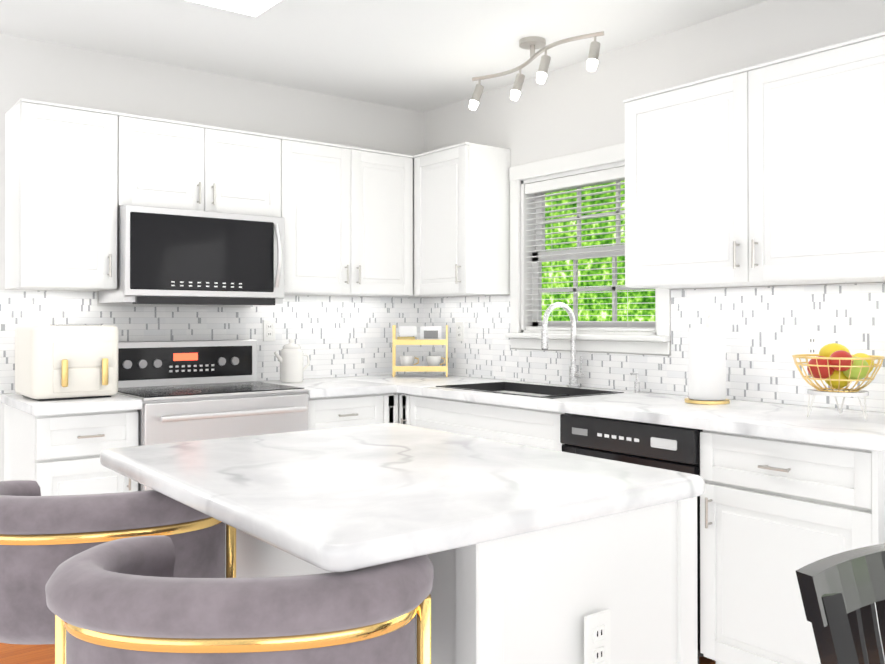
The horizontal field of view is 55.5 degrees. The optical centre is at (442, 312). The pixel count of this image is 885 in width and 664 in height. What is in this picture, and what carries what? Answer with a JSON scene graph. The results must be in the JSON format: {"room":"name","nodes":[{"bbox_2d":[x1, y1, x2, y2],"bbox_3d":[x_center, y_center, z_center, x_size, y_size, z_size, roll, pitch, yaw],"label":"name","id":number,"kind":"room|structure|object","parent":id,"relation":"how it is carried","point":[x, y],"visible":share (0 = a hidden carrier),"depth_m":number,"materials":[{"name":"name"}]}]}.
{"room":"kitchen","nodes":[
{"label":"kitchen","id":0,"kind":"room"},
{"bbox_2d":[0,33,423,480],"bbox_3d":[-2.519,0.020,3.306,6.000,2.495,0.120,0,-1,-38],"label":"wall","id":1,"kind":"structure","parent":0,"point":[32,69],"depth_m":4.18,"materials":[{"name":"white paint"}]},
{"bbox_2d":[5,98,136,290],"bbox_3d":[-1.647,-0.489,3.706,0.450,0.774,0.317,0,-1,-38],"label":"upper cabinet","id":2,"kind":"object","parent":1,"relation":"attached to","point":[69,169],"depth_m":3.57,"materials":[{"name":"white wood"}]},
{"bbox_2d":[137,115,268,215],"bbox_3d":[-1.206,-0.669,4.049,0.786,0.408,0.317,0,-1,-38],"label":"upper cabinet","id":3,"kind":"object","parent":1,"relation":"attached to","point":[181,165],"depth_m":3.91,"materials":[{"name":"white wood"}]},
{"bbox_2d":[98,204,284,304],"bbox_3d":[-1.170,-0.248,3.983,0.758,0.428,0.460,0,-1,-38],"label":"over-the-range microwave","id":4,"kind":"object","parent":3,"relation":"attached to","point":[180,256],"visible":0.98,"depth_m":3.81,"materials":[{"name":"silver metal"}]},
{"bbox_2d":[0,290,423,393],"bbox_3d":[-1.070,0.134,4.348,2.370,0.453,0.008,0,-1,-38],"label":"backsplash","id":5,"kind":"structure","parent":1,"relation":"attached to","point":[347,336],"depth_m":4.46,"materials":[{"name":"tile"}]},
{"bbox_2d":[263,320,274,340],"bbox_3d":[-0.918,0.096,4.455,0.070,0.114,0.009,0,-1,-38],"label":"outlet","id":6,"kind":"object","parent":5,"relation":"attached to","point":[268,330],"visible":1,"depth_m":4.45,"materials":[{"name":"white plastic"}]},
{"bbox_2d":[269,134,408,296],"bbox_3d":[-0.574,-0.483,4.499,0.887,0.774,0.378,0,-1,-38],"label":"upper cabinet","id":7,"kind":"object","parent":1,"relation":"attached to","point":[345,209],"depth_m":4.38,"materials":[{"name":"white wood"}]},
{"bbox_2d":[0,643,715,663],"bbox_3d":[-1.251,1.305,1.661,6.240,0.100,11.220,0,-1,-38],"label":"floor","id":8,"kind":"structure","parent":0,"point":[25,654],"depth_m":3.10,"materials":[{"name":"brown wood"}]},
{"bbox_2d":[4,406,137,495],"bbox_3d":[-1.583,0.832,3.563,0.388,0.872,0.607,0,-1,-38],"label":"base cabinet","id":9,"kind":"object","parent":8,"relation":"on","point":[61,453],"depth_m":3.32,"materials":[{"name":"white wood"}]},
{"bbox_2d":[0,394,141,417],"bbox_3d":[-1.577,0.375,3.546,0.408,0.040,0.647,0,-1,-38],"label":"countertop","id":10,"kind":"structure","parent":9,"relation":"on","point":[105,405],"depth_m":3.33,"materials":[{"name":"white stone"}]},
{"bbox_2d":[15,325,117,400],"bbox_3d":[-1.577,0.203,3.533,0.340,0.302,0.394,0,-1,-38],"label":"toaster","id":11,"kind":"object","parent":10,"relation":"on","point":[58,362],"visible":1,"depth_m":3.40,"materials":[{"name":"white plastic"}]},
{"bbox_2d":[0,480,235,644],"bbox_3d":[-0.791,0.823,1.949,0.599,0.867,0.505,0,-1,-38],"label":"bar stool","id":12,"kind":"object","parent":8,"relation":"on","point":[42,538],"visible":0.5,"depth_m":1.75,"materials":[{"name":"grey fabric"}]},
{"bbox_2d":[116,339,308,490],"bbox_3d":[-1.087,0.704,3.869,0.758,1.134,0.698,0,-1,-38],"label":"range","id":13,"kind":"object","parent":8,"relation":"on","point":[188,390],"visible":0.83,"depth_m":3.81,"materials":[{"name":"silver metal"}]},
{"bbox_2d":[45,535,433,663],"bbox_3d":[-0.320,0.818,1.375,0.584,0.867,0.549,0,-1,-38],"label":"bar stool","id":14,"kind":"object","parent":8,"relation":"on","point":[131,600],"visible":0.94,"depth_m":1.19,"materials":[{"name":"grey fabric"}]},
{"bbox_2d":[308,390,395,429],"bbox_3d":[-0.587,0.838,4.296,0.547,0.872,0.669,0,-1,-38],"label":"base cabinet","id":15,"kind":"object","parent":8,"relation":"on","point":[326,411],"depth_m":4.07,"materials":[{"name":"white wood"}]},
{"bbox_2d":[265,378,395,393],"bbox_3d":[-0.618,0.381,4.289,0.490,0.040,0.647,0,-1,-38],"label":"countertop","id":16,"kind":"structure","parent":15,"relation":"on","point":[314,385],"depth_m":4.14,"materials":[{"name":"white stone"}]},
{"bbox_2d":[274,338,309,381],"bbox_3d":[-0.782,0.248,4.373,0.208,0.225,0.120,0,-1,-38],"label":"teapot","id":17,"kind":"object","parent":16,"relation":"on","point":[290,358],"visible":1,"depth_m":4.32,"materials":[{"name":"white ceramic"}]},
{"bbox_2d":[100,423,704,663],"bbox_3d":[-0.155,0.800,1.933,0.910,0.913,1.165,0,-1,-38],"label":"kitchen island","id":18,"kind":"object","parent":8,"relation":"on","point":[536,555],"visible":0.94,"depth_m":1.61,"materials":[{"name":"stone"}]},
{"bbox_2d":[584,609,610,663],"bbox_3d":[0.288,0.614,1.557,0.070,0.114,0.009,0,-1,-38],"label":"outlet","id":19,"kind":"object","parent":18,"relation":"attached to","point":[597,638],"visible":1,"depth_m":1.55,"materials":[{"name":"white plastic"}]},
{"bbox_2d":[396,390,643,450],"bbox_3d":[0.338,0.835,3.961,0.669,0.872,1.158,0,-1,-38],"label":"base cabinet","id":20,"kind":"object","parent":8,"relation":"on","point":[535,426],"depth_m":3.72,"materials":[{"name":"white wood"}]},
{"bbox_2d":[560,413,702,663],"bbox_3d":[0.890,0.833,3.255,0.606,0.867,0.630,0,-1,-38],"label":"dishwasher","id":21,"kind":"object","parent":8,"relation":"on","point":[672,448],"visible":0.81,"depth_m":3.01,"materials":[{"name":"black plastic"}]},
{"bbox_2d":[700,430,884,663],"bbox_3d":[1.287,0.826,2.785,0.609,0.872,0.592,0,-1,-38],"label":"base cabinet","id":22,"kind":"object","parent":8,"relation":"on","point":[788,492],"depth_m":2.63,"materials":[{"name":"white wood"}]},
{"bbox_2d":[348,374,884,453],"bbox_3d":[0.550,0.376,3.708,0.647,0.040,2.997,0,-1,-38],"label":"countertop","id":23,"kind":"structure","parent":22,"relation":"on","point":[849,430],"depth_m":2.97,"materials":[{"name":"white stone"}]},
{"bbox_2d":[392,325,447,376],"bbox_3d":[-0.126,0.219,4.787,0.310,0.290,0.130,0,0,0],"label":"corner shelf","id":24,"kind":"object","parent":23,"relation":"on","point":[430,335],"visible":1,"depth_m":4.75,"materials":[{"name":"yellow wood"}]},
{"bbox_2d":[444,382,623,397],"bbox_3d":[0.385,0.466,3.898,0.447,0.223,0.788,0,-1,-38],"label":"sink","id":25,"kind":"object","parent":23,"relation":"in","point":[538,390],"depth_m":4.13,"materials":[{"name":"black metal"}]},
{"bbox_2d":[541,302,583,385],"bbox_3d":[0.567,0.155,3.954,0.238,0.407,0.097,0,-1,-38],"label":"faucet","id":26,"kind":"object","parent":23,"relation":"on","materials":[{"name":"silver metal"}]},
{"bbox_2d":[685,311,729,404],"bbox_3d":[1.035,0.173,3.290,0.170,0.359,0.170,0,-1,-38],"label":"paper towel","id":27,"kind":"object","parent":23,"relation":"on","point":[706,364],"visible":1,"depth_m":3.23,"materials":[{"name":"white paper"}]},
{"bbox_2d":[792,343,884,419],"bbox_3d":[1.306,0.224,2.778,0.278,0.244,0.278,0,-1,-38],"label":"fruit bowl","id":28,"kind":"object","parent":23,"relation":"on","point":[836,367],"visible":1,"depth_m":2.72,"materials":[{"name":"metal"}]},
{"bbox_2d":[796,543,884,663],"bbox_3d":[0.756,0.790,0.929,0.424,0.921,0.601,0,0,-26],"label":"dining chair","id":29,"kind":"object","parent":8,"relation":"on","point":[842,593],"visible":1,"depth_m":1.10,"materials":[{"name":"black paint"}]},
{"bbox_2d":[0,0,767,111],"bbox_3d":[-1.251,-1.290,1.680,6.240,0.100,11.220,0,-1,-38],"label":"ceiling","id":30,"kind":"structure","parent":0,"point":[421,55],"depth_m":3.71,"materials":[{"name":"white paint"}]},
{"bbox_2d":[181,0,285,18],"bbox_3d":[-0.482,-1.209,2.769,0.350,0.045,1.300,0,-1,-38],"label":"led panel","id":31,"kind":"object","parent":30,"relation":"attached to","point":[257,9],"visible":1,"depth_m":3.24,"materials":[{"name":"white plastic"}]},
{"bbox_2d":[469,31,603,109],"bbox_3d":[0.394,-1.105,3.779,0.146,0.237,0.843,0,-1,-31],"label":"track spotlight","id":32,"kind":"object","parent":30,"relation":"attached to","point":[531,43],"visible":1,"depth_m":3.74,"materials":[{"name":"silver metal"}]},
{"bbox_2d":[424,0,884,412],"bbox_3d":[2.233,0.011,2.170,0.120,2.495,7.740,0,-1,-38],"label":"wall","id":33,"kind":"structure","parent":0,"point":[574,108],"depth_m":3.89,"materials":[{"name":"white paint"}]},
{"bbox_2d":[409,142,510,296],"bbox_3d":[0.071,-0.482,4.560,0.368,0.774,0.479,0,-1,-38],"label":"upper cabinet","id":34,"kind":"object","parent":33,"relation":"attached to","point":[459,194],"depth_m":4.42,"materials":[{"name":"white wood"}]},
{"bbox_2d":[505,143,670,354],"bbox_3d":[0.710,-0.293,4.091,0.174,0.963,1.022,0,-1,-38],"label":"window","id":35,"kind":"structure","parent":33,"relation":"in","point":[637,343],"depth_m":4.21,"materials":[{"name":"white"}]},
{"bbox_2d":[525,166,654,331],"bbox_3d":[0.708,-0.293,4.090,0.051,0.764,0.840,0,-1,-38],"label":"window blinds","id":36,"kind":"object","parent":35,"relation":"attached to","point":[589,178],"visible":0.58,"depth_m":4.11,"materials":[{"name":"white plastic"}]},
{"bbox_2d":[424,283,884,411],"bbox_3d":[0.804,0.131,3.908,0.008,0.453,3.000,0,-1,-38],"label":"backsplash","id":37,"kind":"structure","parent":33,"relation":"attached to","point":[765,326],"depth_m":3.42,"materials":[{"name":"tile"}]},
{"bbox_2d":[456,321,463,340],"bbox_3d":[0.099,0.109,4.804,0.009,0.114,0.070,0,-1,-38],"label":"electrical outlet plate","id":38,"kind":"object","parent":37,"relation":"attached to","point":[459,330],"visible":1,"depth_m":4.80,"materials":[{"name":"white plastic"}]},
{"bbox_2d":[804,331,821,360],"bbox_3d":[1.385,0.126,3.144,0.009,0.114,0.070,0,-1,-38],"label":"electrical outlet plate","id":39,"kind":"object","parent":37,"relation":"attached to","point":[812,342],"visible":0.85,"depth_m":3.14,"materials":[{"name":"white plastic"}]},
{"bbox_2d":[623,31,884,288],"bbox_3d":[1.222,-0.493,3.117,0.317,0.774,1.132,0,-1,-38],"label":"upper cabinet","id":40,"kind":"object","parent":33,"relation":"attached to","point":[770,173],"depth_m":2.98,"materials":[{"name":"white wood"}]},
{"label":"outside","id":41,"kind":"structure","parent":0,"visible":0},
{"bbox_2d":[542,180,654,331],"bbox_3d":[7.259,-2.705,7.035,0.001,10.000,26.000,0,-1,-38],"label":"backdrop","id":42,"kind":"structure","parent":41,"point":[592,304],"depth_m":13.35,"materials":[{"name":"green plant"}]}
]}

